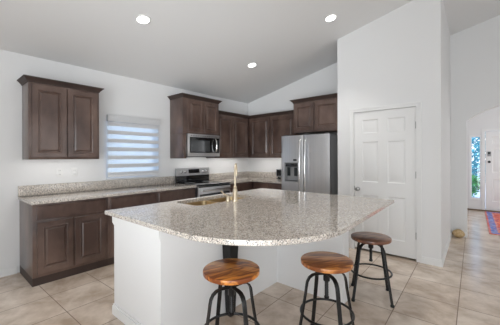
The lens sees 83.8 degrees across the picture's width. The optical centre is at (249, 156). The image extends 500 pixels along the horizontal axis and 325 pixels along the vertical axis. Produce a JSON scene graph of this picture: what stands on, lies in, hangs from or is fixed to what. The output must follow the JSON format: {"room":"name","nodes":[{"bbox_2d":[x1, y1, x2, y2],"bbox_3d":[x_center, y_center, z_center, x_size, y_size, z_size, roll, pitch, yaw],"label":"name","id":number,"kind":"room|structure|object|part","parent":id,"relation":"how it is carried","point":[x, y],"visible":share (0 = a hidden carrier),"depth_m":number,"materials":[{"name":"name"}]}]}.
{"room":"kitchen","nodes":[
{"label":"kitchen","id":0,"kind":"room"},
{"bbox_2d":[0,49,247,272],"bbox_3d":[-3.127,0.074,3.094,0.150,2.650,9.650,0,0,40],"label":"wall","id":1,"kind":"structure","parent":0,"point":[121,95],"depth_m":3.75,"materials":[{"name":"white paint"}]},
{"bbox_2d":[0,266,16,277],"bbox_3d":[-4.493,1.362,1.357,0.014,0.085,5.228,0,0,40],"label":"baseboard","id":2,"kind":"structure","parent":1,"relation":"attached to","point":[12,270],"depth_m":3.28,"materials":[{"name":"white paint"}]},
{"bbox_2d":[56,168,62,176],"bbox_3d":[-2.518,0.207,3.686,0.009,0.116,0.072,0,0,40],"label":"wall outlet","id":3,"kind":"object","parent":1,"relation":"attached to","point":[59,171],"visible":1,"depth_m":3.68,"materials":[{"name":"white plastic"}]},
{"bbox_2d":[17,74,103,159],"bbox_3d":[-2.392,-0.447,3.570,0.354,0.956,0.866,0,0,40],"label":"upper cabinet","id":4,"kind":"object","parent":1,"relation":"attached to","point":[60,119],"visible":1,"depth_m":3.41,"materials":[{"name":"brown wood"}]},
{"bbox_3d":[-2.401,-0.419,3.344,0.024,0.848,0.350,0,0,40],"label":"door","id":5,"kind":"part","parent":4,"relation":"part of","materials":[{"name":"brown wood"}]},
{"bbox_3d":[-2.394,-0.895,3.570,0.354,0.060,0.866,0,0,40],"label":"crown moulding","id":6,"kind":"part","parent":4,"relation":"part of","materials":[{"name":"brown wood"}]},
{"bbox_3d":[-2.167,-0.420,3.618,0.024,0.848,0.346,0,0,40],"label":"door","id":7,"kind":"part","parent":4,"relation":"part of","materials":[{"name":"brown wood"}]},
{"bbox_2d":[71,168,76,175],"bbox_3d":[-2.405,0.207,3.819,0.009,0.116,0.072,0,0,40],"label":"wall outlet","id":8,"kind":"object","parent":1,"relation":"attached to","point":[73,170],"visible":1,"depth_m":3.81,"materials":[{"name":"white plastic"}]},
{"bbox_2d":[18,176,174,196],"bbox_3d":[-2.079,0.413,4.191,0.021,0.128,2.202,0,0,40],"label":"backsplash","id":9,"kind":"structure","parent":1,"relation":"attached to","point":[29,190],"depth_m":3.94,"materials":[{"name":"stone"}]},
{"bbox_2d":[106,121,158,178],"bbox_3d":[-1.899,-0.129,4.506,0.132,0.923,0.863,0,0,40],"label":"window","id":10,"kind":"structure","parent":1,"relation":"in","point":[106,121],"depth_m":4.21,"materials":[{"name":"white paint"}]},
{"bbox_3d":[-1.875,0.324,4.487,0.072,0.018,0.863,0,0,40],"label":"sill","id":11,"kind":"part","parent":10,"relation":"part of","materials":[{"name":"white paint"}]},
{"bbox_2d":[106,114,159,177],"bbox_3d":[-1.832,-0.162,4.449,0.067,0.937,0.859,0,0,40],"label":"window blind","id":12,"kind":"object","parent":10,"relation":"attached to","point":[124,132],"visible":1,"depth_m":4.41,"materials":[{"name":"white fabric"}]},
{"bbox_3d":[-1.832,0.292,4.440,0.022,0.030,0.839,0,0,40],"label":"rail","id":13,"kind":"part","parent":12,"relation":"part of","materials":[{"name":"white plastic"}]},
{"bbox_2d":[167,93,221,157],"bbox_3d":[-0.996,-0.524,5.150,0.434,1.099,0.926,0,0,40],"label":"upper cabinet","id":14,"kind":"object","parent":1,"relation":"attached to","point":[192,114],"visible":0.96,"depth_m":4.90,"materials":[{"name":"brown wood"}]},
{"bbox_3d":[-1.259,-0.191,4.877,0.384,0.434,0.068,0,0,40],"label":"panel","id":15,"kind":"part","parent":14,"relation":"part of","materials":[{"name":"brown wood"}]},
{"bbox_3d":[-0.998,-1.043,5.150,0.434,0.060,0.926,0,0,40],"label":"crown moulding","id":16,"kind":"part","parent":14,"relation":"part of","materials":[{"name":"brown wood"}]},
{"bbox_3d":[-0.954,-0.715,4.922,0.024,0.557,0.345,0,0,40],"label":"door","id":17,"kind":"part","parent":14,"relation":"part of","materials":[{"name":"brown wood"}]},
{"bbox_2d":[186,133,219,156],"bbox_3d":[-0.954,-0.199,5.161,0.475,0.413,0.752,0,0,40],"label":"microwave","id":18,"kind":"object","parent":14,"relation":"in","point":[197,145],"visible":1,"depth_m":5.01,"materials":[{"name":"grey metal"}]},
{"bbox_3d":[-0.812,-0.209,5.057,0.004,0.276,0.687,0,0,40],"label":"door glass","id":19,"kind":"part","parent":18,"relation":"part of","materials":[{"name":"black glass"}]},
{"bbox_3d":[-0.722,-0.716,5.194,0.024,0.557,0.340,0,0,40],"label":"door","id":20,"kind":"part","parent":14,"relation":"part of","materials":[{"name":"brown wood"}]},
{"bbox_2d":[206,110,248,157],"bbox_3d":[-0.446,-0.439,5.857,0.354,0.926,0.951,0,0,40],"label":"upper cabinet","id":21,"kind":"object","parent":1,"relation":"attached to","point":[233,127],"visible":0.81,"depth_m":5.75,"materials":[{"name":"brown wood"}]},
{"bbox_3d":[-0.495,-0.409,5.583,0.024,0.813,0.425,0,0,40],"label":"door","id":22,"kind":"part","parent":21,"relation":"part of","materials":[{"name":"brown wood"}]},
{"bbox_3d":[-0.448,-0.872,5.857,0.354,0.060,0.951,0,0,40],"label":"crown moulding","id":23,"kind":"part","parent":21,"relation":"part of","materials":[{"name":"brown wood"}]},
{"bbox_3d":[-0.198,-0.410,5.933,0.024,0.813,0.463,0,0,40],"label":"door","id":24,"kind":"part","parent":21,"relation":"part of","materials":[{"name":"brown wood"}]},
{"bbox_2d":[209,171,281,179],"bbox_3d":[0.106,0.405,5.638,1.475,0.128,1.285,0,0,40],"label":"backsplash","id":25,"kind":"structure","parent":1,"relation":"attached to","point":[215,176],"depth_m":6.18,"materials":[{"name":"stone"}]},
{"bbox_2d":[0,0,499,103],"bbox_3d":[0.838,-1.942,0.279,9.850,1.422,10.810,0,0,40],"label":"ceiling","id":26,"kind":"structure","parent":0,"point":[207,47],"depth_m":3.69,"materials":[{"name":"white paint"}]},
{"bbox_2d":[135,14,150,24],"bbox_3d":[-1.213,-1.557,3.163,0.172,0.043,0.176,0,0,40],"label":"recessed light","id":27,"kind":"object","parent":26,"relation":"in","point":[142,19],"visible":1,"depth_m":3.16,"materials":[{"name":"white plastic"}]},
{"bbox_2d":[247,62,256,67],"bbox_3d":[0.036,-1.550,4.710,0.172,0.043,0.176,0,0,40],"label":"recessed light","id":28,"kind":"object","parent":26,"relation":"in","point":[250,65],"visible":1,"depth_m":4.70,"materials":[{"name":"white plastic"}]},
{"bbox_2d":[324,14,336,21],"bbox_3d":[1.089,-1.872,3.762,0.172,0.043,0.176,0,0,40],"label":"recessed light","id":29,"kind":"object","parent":26,"relation":"in","point":[331,17],"visible":1,"depth_m":3.76,"materials":[{"name":"white plastic"}]},
{"bbox_2d":[0,209,499,324],"bbox_3d":[1.930,1.456,1.586,9.900,0.150,14.300,0,0,40],"label":"floor","id":30,"kind":"structure","parent":0,"point":[466,290],"depth_m":2.76,"materials":[{"name":"beige tile"}]},
{"bbox_2d":[19,197,107,286],"bbox_3d":[-2.294,0.955,3.463,0.634,0.883,0.780,0,0,40],"label":"base cabinet","id":31,"kind":"object","parent":30,"relation":"on","point":[60,240],"visible":0.81,"depth_m":3.20,"materials":[{"name":"brown wood"}]},
{"bbox_3d":[-2.179,0.991,3.128,0.024,0.560,0.342,0,0,40],"label":"door","id":32,"kind":"part","parent":31,"relation":"part of","materials":[{"name":"brown wood"}]},
{"bbox_3d":[-2.063,0.607,3.268,0.020,0.147,0.708,0,0,40],"label":"drawer","id":33,"kind":"part","parent":31,"relation":"part of","materials":[{"name":"brown wood"}]},
{"bbox_3d":[-1.943,0.990,3.405,0.024,0.560,0.346,0,0,40],"label":"door","id":34,"kind":"part","parent":31,"relation":"part of","materials":[{"name":"brown wood"}]},
{"bbox_2d":[18,176,196,204],"bbox_3d":[-1.841,0.430,3.988,0.647,0.162,2.202,0,0,40],"label":"countertop","id":35,"kind":"structure","parent":31,"relation":"on","point":[60,192],"depth_m":3.80,"materials":[{"name":"stone"}]},
{"bbox_2d":[108,192,156,264],"bbox_3d":[-1.813,0.953,4.028,0.634,0.883,0.700,0,0,40],"label":"base cabinet","id":36,"kind":"object","parent":30,"relation":"on","point":[115,202],"visible":0.25,"depth_m":3.67,"materials":[{"name":"brown wood"}]},
{"bbox_3d":[-1.687,0.989,3.706,0.024,0.560,0.316,0,0,40],"label":"door","id":37,"kind":"part","parent":36,"relation":"part of","materials":[{"name":"brown wood"}]},
{"bbox_3d":[-1.580,0.605,3.836,0.020,0.147,0.654,0,0,40],"label":"drawer","id":38,"kind":"part","parent":36,"relation":"part of","materials":[{"name":"brown wood"}]},
{"bbox_2d":[157,188,195,202],"bbox_3d":[-1.357,0.951,4.565,0.634,0.883,0.704,0,0,40],"label":"base cabinet","id":39,"kind":"object","parent":30,"relation":"on","point":[170,195],"visible":0.13,"depth_m":4.32,"materials":[{"name":"brown wood"}]},
{"bbox_2d":[175,167,230,196],"bbox_3d":[-0.830,0.775,5.083,0.712,1.132,0.762,0,0,40],"label":"range","id":40,"kind":"object","parent":30,"relation":"on","point":[199,177],"visible":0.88,"depth_m":5.07,"materials":[{"name":"grey metal"}]},
{"bbox_3d":[-1.077,0.278,5.293,0.062,0.136,0.762,0,0,40],"label":"control panel","id":41,"kind":"part","parent":40,"relation":"part of","materials":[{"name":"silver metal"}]},
{"bbox_2d":[177,180,229,185],"bbox_3d":[-0.857,0.477,5.105,0.644,0.016,0.762,0,0,40],"label":"cooktop","id":42,"kind":"object","parent":40,"relation":"in","point":[189,182],"depth_m":5.08,"materials":[{"name":"black glass"}]},
{"bbox_3d":[-0.620,0.811,4.905,0.037,0.638,0.754,0,0,40],"label":"oven door","id":43,"kind":"part","parent":40,"relation":"part of","materials":[{"name":"metal"}]},
{"bbox_3d":[-0.583,0.565,4.872,0.062,0.030,0.662,0,0,40],"label":"handle","id":44,"kind":"part","parent":40,"relation":"part of","materials":[{"name":"silver metal"}]},
{"bbox_2d":[222,245,237,316],"bbox_3d":[-0.172,0.951,2.454,0.104,0.875,0.104,0,0,40],"label":"support leg","id":45,"kind":"object","parent":30,"relation":"on","point":[229,251],"visible":0.18,"depth_m":2.43,"materials":[{"name":"black metal"}]},
{"bbox_2d":[112,217,348,324],"bbox_3d":[0.050,0.946,2.804,1.509,0.883,2.159,0,0,40],"label":"kitchen island","id":46,"kind":"object","parent":30,"relation":"on","point":[159,279],"visible":0.52,"depth_m":2.28,"materials":[{"name":"white paint"}]},
{"bbox_3d":[-0.229,1.343,3.042,0.773,0.092,2.159,0,0,40],"label":"baseboard","id":47,"kind":"part","parent":46,"relation":"part of","materials":[{"name":"white paint"}]},
{"bbox_3d":[-0.237,0.551,3.047,0.755,0.088,2.157,0,0,40],"label":"cap trim","id":48,"kind":"part","parent":46,"relation":"part of","materials":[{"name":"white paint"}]},
{"bbox_2d":[105,188,393,245],"bbox_3d":[0.157,0.486,2.722,1.863,0.034,2.262,0,0,40],"label":"island countertop","id":49,"kind":"structure","parent":46,"relation":"on","point":[263,216],"depth_m":2.20,"materials":[{"name":"stone"}]},
{"bbox_2d":[185,197,241,205],"bbox_3d":[-0.375,0.600,3.117,0.430,0.188,0.890,0,0,40],"label":"sink","id":50,"kind":"object","parent":49,"relation":"in","point":[211,201],"visible":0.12,"depth_m":3.20,"materials":[{"name":"beige"}]},
{"bbox_3d":[-0.516,0.601,2.951,0.390,0.188,0.413,0,0,40],"label":"bowl","id":51,"kind":"part","parent":50,"relation":"part of","materials":[{"name":"beige"}]},
{"bbox_3d":[-0.233,0.600,3.284,0.390,0.188,0.413,0,0,40],"label":"bowl","id":52,"kind":"part","parent":50,"relation":"part of","materials":[{"name":"beige"}]},
{"bbox_2d":[221,163,237,201],"bbox_3d":[-0.186,0.270,2.974,0.132,0.400,0.267,0,0,40],"label":"faucet","id":53,"kind":"object","parent":49,"relation":"on","point":[235,191],"visible":1,"depth_m":2.94,"materials":[{"name":"beige"}]},
{"bbox_3d":[-0.154,0.194,3.031,0.019,0.248,0.169,0,0,4],"label":"spout","id":54,"kind":"part","parent":53,"relation":"part of","materials":[{"name":"beige"}]},
{"bbox_2d":[203,258,259,324],"bbox_3d":[-0.122,1.063,1.846,0.392,0.650,0.392,0,0,10],"label":"bar stool","id":55,"kind":"object","parent":30,"relation":"on","point":[231,272],"visible":1,"depth_m":1.82,"materials":[{"name":"orange wood"}]},
{"bbox_3d":[-0.233,1.111,1.770,0.215,0.521,0.030,0,0,-35],"label":"leg","id":56,"kind":"part","parent":55,"relation":"part of","materials":[{"name":"black metal"}]},
{"bbox_3d":[-0.198,1.111,1.958,0.030,0.521,0.215,0,0,-35],"label":"leg","id":57,"kind":"part","parent":55,"relation":"part of","materials":[{"name":"black metal"}]},
{"bbox_3d":[-0.123,0.753,1.846,0.374,0.030,0.374,0,0,-35],"label":"seat","id":58,"kind":"part","parent":55,"relation":"part of","materials":[{"name":"orange wood"}]},
{"bbox_3d":[-0.122,0.909,1.846,0.036,0.268,0.036,0,0,-35],"label":"screw post","id":59,"kind":"part","parent":55,"relation":"part of","materials":[{"name":"black metal"}]},
{"bbox_3d":[-0.045,1.111,1.735,0.030,0.521,0.215,0,0,-35],"label":"leg","id":60,"kind":"part","parent":55,"relation":"part of","materials":[{"name":"black metal"}]},
{"bbox_3d":[-0.010,1.111,1.923,0.215,0.521,0.030,0,0,-35],"label":"leg","id":61,"kind":"part","parent":55,"relation":"part of","materials":[{"name":"black metal"}]},
{"bbox_2d":[230,182,252,192],"bbox_3d":[-0.216,0.947,5.905,0.634,0.883,1.276,0,0,40],"label":"base cabinet","id":62,"kind":"object","parent":30,"relation":"on","point":[243,186],"visible":0.11,"depth_m":5.53,"materials":[{"name":"brown wood"}]},
{"bbox_2d":[209,171,281,183],"bbox_3d":[0.106,0.423,5.638,1.475,0.162,1.285,0,0,40],"label":"countertop","id":63,"kind":"structure","parent":62,"relation":"on","point":[247,176],"depth_m":6.02,"materials":[{"name":"stone"}]},
{"bbox_2d":[276,169,281,178],"bbox_3d":[0.622,0.365,5.971,0.140,0.204,0.090,0,0,40],"label":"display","id":64,"kind":"object","parent":63,"relation":"on","point":[278,171],"visible":0.92,"depth_m":5.95,"materials":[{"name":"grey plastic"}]},
{"bbox_2d":[253,182,281,189],"bbox_3d":[0.562,0.945,5.679,0.825,0.883,0.634,0,0,40],"label":"base cabinet","id":65,"kind":"object","parent":30,"relation":"on","point":[256,185],"visible":0.08,"depth_m":5.47,"materials":[{"name":"brown wood"}]},
{"bbox_3d":[0.225,0.599,5.566,0.370,0.147,0.020,0,0,40],"label":"drawer","id":66,"kind":"part","parent":65,"relation":"part of","materials":[{"name":"brown wood"}]},
{"bbox_3d":[0.519,0.598,5.317,0.370,0.147,0.020,0,0,40],"label":"drawer","id":67,"kind":"part","parent":65,"relation":"part of","materials":[{"name":"brown wood"}]},
{"bbox_2d":[281,132,337,194],"bbox_3d":[1.146,0.486,5.000,0.922,1.755,0.851,0,0,40],"label":"refrigerator","id":68,"kind":"object","parent":30,"relation":"on","point":[309,162],"visible":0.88,"depth_m":4.65,"materials":[{"name":"grey metal"}]},
{"bbox_3d":[0.755,0.462,4.911,0.443,1.666,0.068,0,0,40],"label":"freezer door","id":69,"kind":"part","parent":68,"relation":"part of","materials":[{"name":"metal"}]},
{"bbox_3d":[0.850,0.212,4.743,0.026,1.045,0.078,0,0,40],"label":"handle","id":70,"kind":"part","parent":68,"relation":"part of","materials":[{"name":"silver metal"}]},
{"bbox_3d":[0.926,0.212,4.678,0.026,1.045,0.078,0,0,40],"label":"handle","id":71,"kind":"part","parent":68,"relation":"part of","materials":[{"name":"silver metal"}]},
{"bbox_3d":[1.110,0.461,4.610,0.471,1.666,0.068,0,0,40],"label":"door","id":72,"kind":"part","parent":68,"relation":"part of","materials":[{"name":"metal"}]},
{"bbox_2d":[299,251,354,324],"bbox_3d":[0.564,1.071,2.051,0.392,0.630,0.392,0,0,32],"label":"bar stool","id":73,"kind":"object","parent":30,"relation":"on","point":[324,263],"visible":1,"depth_m":2.01,"materials":[{"name":"orange wood"}]},
{"bbox_3d":[0.432,1.109,2.021,0.215,0.521,0.030,0,0,-13],"label":"leg","id":74,"kind":"part","parent":73,"relation":"part of","materials":[{"name":"black metal"}]},
{"bbox_3d":[0.535,1.109,2.183,0.030,0.521,0.215,0,0,-13],"label":"leg","id":75,"kind":"part","parent":73,"relation":"part of","materials":[{"name":"black metal"}]},
{"bbox_3d":[0.564,0.917,2.051,0.036,0.248,0.036,0,0,-13],"label":"screw post","id":76,"kind":"part","parent":73,"relation":"part of","materials":[{"name":"black metal"}]},
{"bbox_3d":[0.563,0.771,2.051,0.374,0.030,0.374,0,0,-13],"label":"seat","id":77,"kind":"part","parent":73,"relation":"part of","materials":[{"name":"orange wood"}]},
{"bbox_3d":[0.594,1.108,1.919,0.030,0.521,0.215,0,0,-13],"label":"leg","id":78,"kind":"part","parent":73,"relation":"part of","materials":[{"name":"black metal"}]},
{"bbox_3d":[0.697,1.108,2.080,0.215,0.521,0.030,0,0,-13],"label":"leg","id":79,"kind":"part","parent":73,"relation":"part of","materials":[{"name":"black metal"}]},
{"bbox_2d":[351,232,394,307],"bbox_3d":[1.206,1.089,2.780,0.392,0.590,0.392,0,0,19],"label":"bar stool","id":80,"kind":"object","parent":30,"relation":"on","point":[370,238],"visible":0.96,"depth_m":2.70,"materials":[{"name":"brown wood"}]},
{"bbox_3d":[1.147,1.106,2.902,0.030,0.521,0.215,0,0,-26],"label":"leg","id":81,"kind":"part","parent":80,"relation":"part of","materials":[{"name":"black metal"}]},
{"bbox_3d":[1.084,1.107,2.721,0.215,0.521,0.030,0,0,-26],"label":"leg","id":82,"kind":"part","parent":80,"relation":"part of","materials":[{"name":"black metal"}]},
{"bbox_3d":[1.205,0.934,2.780,0.036,0.208,0.036,0,0,-26],"label":"screw post","id":83,"kind":"part","parent":80,"relation":"part of","materials":[{"name":"black metal"}]},
{"bbox_3d":[1.205,0.809,2.780,0.374,0.030,0.374,0,0,-26],"label":"seat","id":84,"kind":"part","parent":80,"relation":"part of","materials":[{"name":"brown wood"}]},
{"bbox_3d":[1.328,1.106,2.838,0.215,0.521,0.030,0,0,-26],"label":"leg","id":85,"kind":"part","parent":80,"relation":"part of","materials":[{"name":"black metal"}]},
{"bbox_3d":[1.264,1.106,2.658,0.030,0.521,0.215,0,0,-26],"label":"leg","id":86,"kind":"part","parent":80,"relation":"part of","materials":[{"name":"black metal"}]},
{"bbox_2d":[452,229,464,237],"bbox_3d":[3.554,1.303,4.753,0.178,0.143,0.147,0,0,40],"label":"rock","id":87,"kind":"object","parent":30,"relation":"on","point":[458,233],"visible":1,"depth_m":4.71,"materials":[{"name":"beige stone"}]},
{"bbox_2d":[485,211,499,234],"bbox_3d":[5.388,1.362,5.681,0.860,0.012,2.560,0,0,39],"label":"runner rug","id":88,"kind":"object","parent":30,"relation":"on","point":[493,218],"visible":1,"depth_m":5.76,"materials":[{"name":"multicoloured fabric"}]},
{"bbox_2d":[248,63,337,171],"bbox_3d":[0.961,-0.225,5.832,2.530,3.219,0.120,0,0,40],"label":"wall","id":89,"kind":"structure","parent":0,"point":[324,81],"depth_m":5.89,"materials":[{"name":"white paint"}]},
{"bbox_2d":[248,110,302,157],"bbox_3d":[0.407,-0.443,5.990,1.474,0.926,0.354,0,0,40],"label":"upper cabinet","id":90,"kind":"object","parent":89,"relation":"attached to","point":[265,131],"visible":0.57,"depth_m":5.82,"materials":[{"name":"brown wood"}]},
{"bbox_3d":[0.212,-0.411,5.972,0.500,0.813,0.024,0,0,40],"label":"door","id":91,"kind":"part","parent":90,"relation":"part of","materials":[{"name":"brown wood"}]},
{"bbox_3d":[0.405,-0.875,5.990,1.474,0.060,0.354,0,0,40],"label":"crown moulding","id":92,"kind":"part","parent":90,"relation":"part of","materials":[{"name":"brown wood"}]},
{"bbox_3d":[0.638,-0.413,5.610,0.583,0.813,0.024,0,0,40],"label":"door","id":93,"kind":"part","parent":90,"relation":"part of","materials":[{"name":"brown wood"}]},
{"bbox_2d":[290,93,337,134],"bbox_3d":[1.300,-0.732,5.016,0.942,0.594,0.679,0,0,40],"label":"upper cabinet","id":94,"kind":"object","parent":89,"relation":"attached to","point":[316,114],"visible":0.73,"depth_m":4.77,"materials":[{"name":"brown wood"}]},
{"bbox_3d":[0.951,-0.700,4.916,0.385,0.480,0.024,0,0,40],"label":"door","id":95,"kind":"part","parent":94,"relation":"part of","materials":[{"name":"brown wood"}]},
{"bbox_3d":[1.299,-0.999,5.016,0.942,0.060,0.679,0,0,40],"label":"crown moulding","id":96,"kind":"part","parent":94,"relation":"part of","materials":[{"name":"brown wood"}]},
{"bbox_3d":[1.273,-0.702,4.642,0.430,0.480,0.024,0,0,40],"label":"door","id":97,"kind":"part","parent":94,"relation":"part of","materials":[{"name":"brown wood"}]},
{"bbox_2d":[337,0,442,259],"bbox_3d":[1.919,-0.380,3.971,1.343,3.521,0.110,0,0,40],"label":"wall","id":98,"kind":"structure","parent":0,"point":[395,57],"depth_m":3.75,"materials":[{"name":"white paint"}]},
{"bbox_2d":[354,107,415,258],"bbox_3d":[1.874,0.347,3.925,0.818,2.013,0.099,0,0,40],"label":"door","id":99,"kind":"structure","parent":98,"relation":"in","point":[384,140],"depth_m":3.88,"materials":[{"name":"white paint"}]},
{"bbox_2d":[349,101,421,262],"bbox_3d":[1.873,0.328,3.926,0.941,2.107,0.022,0,0,40],"label":"trim","id":100,"kind":"structure","parent":98,"relation":"attached to","point":[418,104],"depth_m":3.65,"materials":[{"name":"white paint"}]},
{"bbox_2d":[349,242,442,266],"bbox_3d":[1.891,1.339,3.919,1.357,0.085,0.014,0,0,40],"label":"baseboard","id":101,"kind":"structure","parent":98,"relation":"attached to","point":[435,262],"depth_m":3.55,"materials":[{"name":"white paint"}]},
{"bbox_2d":[442,0,450,253],"bbox_3d":[2.974,-0.383,4.262,0.107,3.521,1.701,0,0,40],"label":"wall","id":102,"kind":"structure","parent":0,"point":[446,88],"depth_m":4.13,"materials":[{"name":"white paint"}]},
{"bbox_2d":[442,230,451,264],"bbox_3d":[2.975,1.335,4.195,0.014,0.085,1.812,0,0,39],"label":"baseboard","id":103,"kind":"structure","parent":102,"relation":"attached to","point":[450,235],"depth_m":4.08,"materials":[{"name":"white paint"}]},
{"bbox_2d":[450,15,499,235],"bbox_3d":[5.714,-0.576,3.139,5.737,3.888,0.140,0,0,40],"label":"wall","id":104,"kind":"structure","parent":0,"point":[474,50],"depth_m":4.76,"materials":[{"name":"white paint"}]},
{"bbox_2d":[467,106,499,208],"bbox_3d":[6.485,-0.010,6.660,2.350,2.750,0.140,0,0,40],"label":"wall","id":105,"kind":"structure","parent":0,"point":[489,119],"depth_m":7.12,"materials":[{"name":"white paint"}]},
{"bbox_2d":[469,135,481,199],"bbox_3d":[5.788,0.270,7.154,0.257,1.655,0.012,0,0,40],"label":"trim","id":106,"kind":"structure","parent":105,"relation":"attached to","point":[469,135],"depth_m":7.21,"materials":[{"name":"white paint"}]},
{"bbox_2d":[470,136,480,198],"bbox_3d":[5.834,0.270,7.202,0.205,1.595,0.080,0,0,40],"label":"window","id":107,"kind":"structure","parent":105,"relation":"in","point":[471,136],"depth_m":7.18,"materials":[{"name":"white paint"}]},
{"bbox_2d":[467,208,499,212],"bbox_3d":[6.122,1.351,6.851,1.318,0.030,0.044,0,0,40],"label":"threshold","id":108,"kind":"structure","parent":105,"relation":"attached to","point":[467,208],"depth_m":7.04,"materials":[{"name":"brown"}]},
{"bbox_2d":[482,128,499,209],"bbox_3d":[6.279,0.329,6.730,1.035,2.072,0.022,0,0,40],"label":"trim","id":109,"kind":"structure","parent":105,"relation":"attached to","point":[492,129],"depth_m":7.04,"materials":[{"name":"white paint"}]},
{"bbox_2d":[485,131,499,210],"bbox_3d":[6.290,0.352,6.742,0.903,1.986,0.099,0,0,40],"label":"door","id":110,"kind":"structure","parent":105,"relation":"in","point":[492,138],"depth_m":6.96,"materials":[{"name":"white paint"}]},
{"label":"outside","id":111,"kind":"structure","parent":0,"visible":0},
{"bbox_2d":[473,174,485,208],"bbox_3d":[-0.604,1.500,13.654,42.000,0.100,42.000,0,0,40],"label":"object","id":112,"kind":"structure","parent":111,"point":[478,193],"depth_m":10.49,"materials":[{"name":"concrete"}]},
{"bbox_2d":[472,173,479,196],"bbox_3d":[7.292,0.937,9.432,0.904,0.984,0.888,0,0,40],"label":"shrub","id":113,"kind":"object","parent":112,"relation":"on","point":[476,186],"visible":0.27,"depth_m":9.14,"materials":[{"name":"green plant"}]},
{"bbox_2d":[472,137,485,183],"bbox_3d":[11.159,-0.244,14.796,4.022,3.326,4.037,0,0,40],"label":"tree","id":114,"kind":"object","parent":112,"relation":"on","point":[476,166],"visible":0.05,"depth_m":13.51,"materials":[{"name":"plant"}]}
]}

